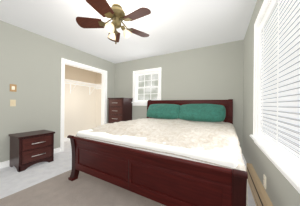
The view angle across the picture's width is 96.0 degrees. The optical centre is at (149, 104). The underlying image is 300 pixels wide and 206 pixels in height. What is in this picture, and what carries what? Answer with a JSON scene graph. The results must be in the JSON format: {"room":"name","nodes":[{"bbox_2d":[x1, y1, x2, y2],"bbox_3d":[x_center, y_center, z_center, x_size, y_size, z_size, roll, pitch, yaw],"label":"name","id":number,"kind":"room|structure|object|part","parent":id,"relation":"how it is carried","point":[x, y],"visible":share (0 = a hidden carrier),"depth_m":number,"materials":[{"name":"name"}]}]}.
{"room":"bedroom","nodes":[
{"label":"bedroom","id":0,"kind":"room"},
{"bbox_2d":[0,20,114,161],"bbox_3d":[-2.304,-0.162,2.634,0.120,2.440,4.610,1,0,29],"label":"wall","id":1,"kind":"structure","parent":0,"point":[30,61],"depth_m":2.59,"materials":[{"name":"paint"}]},
{"bbox_2d":[10,100,15,105],"bbox_3d":[-2.386,-0.028,2.353,0.014,0.116,0.072,1,0,29],"label":"light switch","id":2,"kind":"object","parent":1,"relation":"attached to","point":[12,102],"visible":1,"depth_m":2.35,"materials":[{"name":"beige plastic"}]},
{"bbox_2d":[10,84,16,91],"bbox_3d":[-2.379,-0.290,2.350,0.025,0.128,0.086,1,0,29],"label":"switch","id":3,"kind":"object","parent":1,"relation":"attached to","point":[13,88],"visible":1,"depth_m":2.35,"materials":[{"name":"beige plastic"}]},
{"bbox_2d":[0,137,69,168],"bbox_3d":[-1.065,1.022,1.932,4.350,0.100,4.370,1,0,29],"label":"baseboard","id":4,"kind":"structure","parent":1,"relation":"attached to","point":[4,164],"depth_m":2.31,"materials":[{"name":"white wood"}]},
{"bbox_2d":[60,58,106,151],"bbox_3d":[-1.731,0.009,3.647,0.156,2.110,1.340,1,0,29],"label":"trim","id":5,"kind":"structure","parent":1,"relation":"attached to","point":[64,62],"depth_m":3.35,"materials":[{"name":"white wood"}]},
{"bbox_2d":[64,140,70,148],"bbox_3d":[-2.135,1.110,3.879,0.780,0.100,2.020,1,0,29],"label":"floor","id":6,"kind":"structure","parent":0,"point":[67,144],"depth_m":3.58,"materials":[{"name":"carpet"}]},
{"bbox_2d":[65,65,101,83],"bbox_3d":[-2.074,-1.060,3.858,0.667,0.640,1.820,1,0,29],"label":"wall","id":7,"kind":"structure","parent":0,"point":[71,73],"depth_m":4.35,"materials":[{"name":"beige paint"}]},
{"bbox_2d":[0,147,255,205],"bbox_3d":[-0.587,1.127,1.663,4.090,0.100,4.610,1,0,29],"label":"floor","id":8,"kind":"structure","parent":0,"point":[12,181],"depth_m":2.06,"materials":[{"name":"white carpet"}]},
{"bbox_2d":[9,130,54,171],"bbox_3d":[-2.091,0.785,2.417,0.452,0.550,0.520,1,0,29],"label":"nightstand","id":9,"kind":"object","parent":8,"relation":"on","point":[27,149],"visible":1,"depth_m":2.27,"materials":[{"name":"brown wood"}]},
{"bbox_2d":[0,170,164,205],"bbox_3d":[-0.023,1.075,2.023,2.407,0.013,3.054,1,0,29],"label":"rug","id":10,"kind":"object","parent":8,"relation":"on","point":[87,190],"visible":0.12,"depth_m":1.58,"materials":[{"name":"beige carpet"}]},
{"bbox_2d":[67,99,247,205],"bbox_3d":[0.335,0.471,2.435,2.092,1.200,2.429,1,0,29],"label":"bed","id":11,"kind":"object","parent":10,"relation":"on","point":[184,152],"visible":1,"depth_m":1.42,"materials":[{"name":"brown wood"}]},
{"bbox_3d":[0.292,0.574,2.360,1.960,0.352,2.060,1,0,29],"label":"mattress","id":12,"kind":"part","parent":11,"relation":"part of","materials":[{"name":"white fabric"}]},
{"bbox_3d":[-0.229,0.752,1.436,2.058,0.626,0.139,1,0,29],"label":"footboard","id":13,"kind":"part","parent":11,"relation":"part of","materials":[{"name":"brown wood"}]},
{"bbox_2d":[147,104,180,118],"bbox_3d":[0.321,0.158,3.272,0.890,0.410,0.223,1,-36,28],"label":"pillow","id":14,"kind":"object","parent":11,"relation":"on","point":[155,111],"depth_m":3.16,"materials":[{"name":"teal fabric"}]},
{"bbox_3d":[0.827,0.476,3.312,2.050,1.200,0.153,1,0,29],"label":"headboard","id":15,"kind":"part","parent":11,"relation":"part of","materials":[{"name":"brown wood"}]},
{"bbox_2d":[178,104,225,121],"bbox_3d":[1.057,0.164,2.847,0.973,0.420,0.221,1,-38,31],"label":"pillow","id":16,"kind":"object","parent":11,"relation":"on","point":[186,112],"depth_m":2.74,"materials":[{"name":"teal fabric"}]},
{"bbox_2d":[64,79,101,137],"bbox_3d":[-2.122,-0.160,3.879,0.780,2.440,2.020,1,0,29],"label":"closet","id":17,"kind":"object","parent":8,"relation":"on","point":[82,110],"visible":0.06,"depth_m":4.33,"materials":[{"name":"beige paint"}]},
{"bbox_2d":[65,79,101,94],"bbox_3d":[-2.187,-0.501,3.918,0.418,0.340,1.818,1,0,29],"label":"closet shelf","id":18,"kind":"object","parent":17,"relation":"in","point":[100,86],"depth_m":4.04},
{"bbox_2d":[108,98,132,122],"bbox_3d":[-0.908,0.438,4.071,0.610,1.270,0.462,1,0,29],"label":"dresser","id":19,"kind":"object","parent":8,"relation":"on","point":[119,109],"visible":0.5,"depth_m":3.91,"materials":[{"name":"brown wood"}]},
{"bbox_2d":[0,0,256,63],"bbox_3d":[-0.559,-1.413,1.663,4.090,0.100,4.610,1,0,29],"label":"ceiling","id":20,"kind":"structure","parent":0,"point":[172,26],"depth_m":2.27,"materials":[{"name":"paint"}]},
{"bbox_2d":[76,0,150,43],"bbox_3d":[-0.443,-1.095,1.866,1.028,0.534,1.048,1,0,29],"label":"ceiling fan","id":21,"kind":"object","parent":20,"relation":"hanging from","point":[115,12],"depth_m":1.81,"materials":[{"name":"brown wood"}]},
{"bbox_2d":[115,40,243,153],"bbox_3d":[0.395,-0.133,3.694,3.550,2.440,0.120,1,0,29],"label":"wall","id":22,"kind":"structure","parent":0,"point":[214,72],"depth_m":3.21,"materials":[{"name":"paint"}]},
{"bbox_2d":[132,67,160,105],"bbox_3d":[-0.090,-0.493,3.937,0.990,1.050,0.175,1,0,29],"label":"window","id":23,"kind":"structure","parent":22,"relation":"in","point":[135,103],"depth_m":3.95,"materials":[{"name":"white wood"}]},
{"bbox_2d":[136,72,157,100],"bbox_3d":[-0.068,-0.510,3.976,0.764,0.829,0.055,1,0,29],"label":"sash","id":24,"kind":"object","parent":23,"relation":"attached to","point":[138,75],"depth_m":4.02,"materials":[{"name":"white wood"}]},
{"bbox_2d":[243,0,299,205],"bbox_3d":[0.897,-0.127,0.726,0.120,2.440,4.810,1,0,28],"label":"wall","id":25,"kind":"structure","parent":0,"point":[280,191],"depth_m":1.81,"materials":[{"name":"paint"}]},
{"bbox_2d":[246,163,272,205],"bbox_3d":[0.974,0.966,1.092,0.063,0.255,1.924,1,0,28],"label":"baseboard heater","id":26,"kind":"object","parent":25,"relation":"attached to","point":[261,198],"visible":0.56,"depth_m":1.45,"materials":[{"name":"metal"}]},
{"bbox_2d":[263,174,265,188],"bbox_3d":[1.141,0.765,1.344,0.010,0.116,0.072,1,0,28],"label":"outlet","id":27,"kind":"object","parent":25,"relation":"attached to","point":[264,176],"visible":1,"depth_m":1.34,"materials":[{"name":"beige plastic"}]},
{"bbox_2d":[250,0,299,193],"bbox_3d":[0.952,-0.282,0.890,0.180,1.530,1.930,1,0,28],"label":"window","id":28,"kind":"structure","parent":25,"relation":"in","point":[290,172],"depth_m":1.50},
{"bbox_2d":[259,0,299,169],"bbox_3d":[0.952,-0.275,0.890,0.072,1.323,1.662,1,0,28],"label":"window blinds","id":29,"kind":"object","parent":28,"relation":"attached to","point":[279,28],"visible":1,"depth_m":1.07,"materials":[{"name":"white plastic"}]},
{"label":"outside","id":30,"kind":"structure","parent":0,"visible":0},
{"bbox_2d":[138,74,157,99],"bbox_3d":[0.075,-0.086,4.240,2.000,3.140,0.020,1,0,29],"label":"sky","id":31,"kind":"structure","parent":30,"point":[144,93],"depth_m":4.32,"materials":[{"name":"white"}]},
{"bbox_2d":[274,121,298,145],"bbox_3d":[1.259,-0.073,0.726,0.020,3.140,3.310,1,0,28],"label":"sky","id":32,"kind":"structure","parent":30,"point":[280,121],"depth_m":1.74,"materials":[{"name":"white"}]}
]}

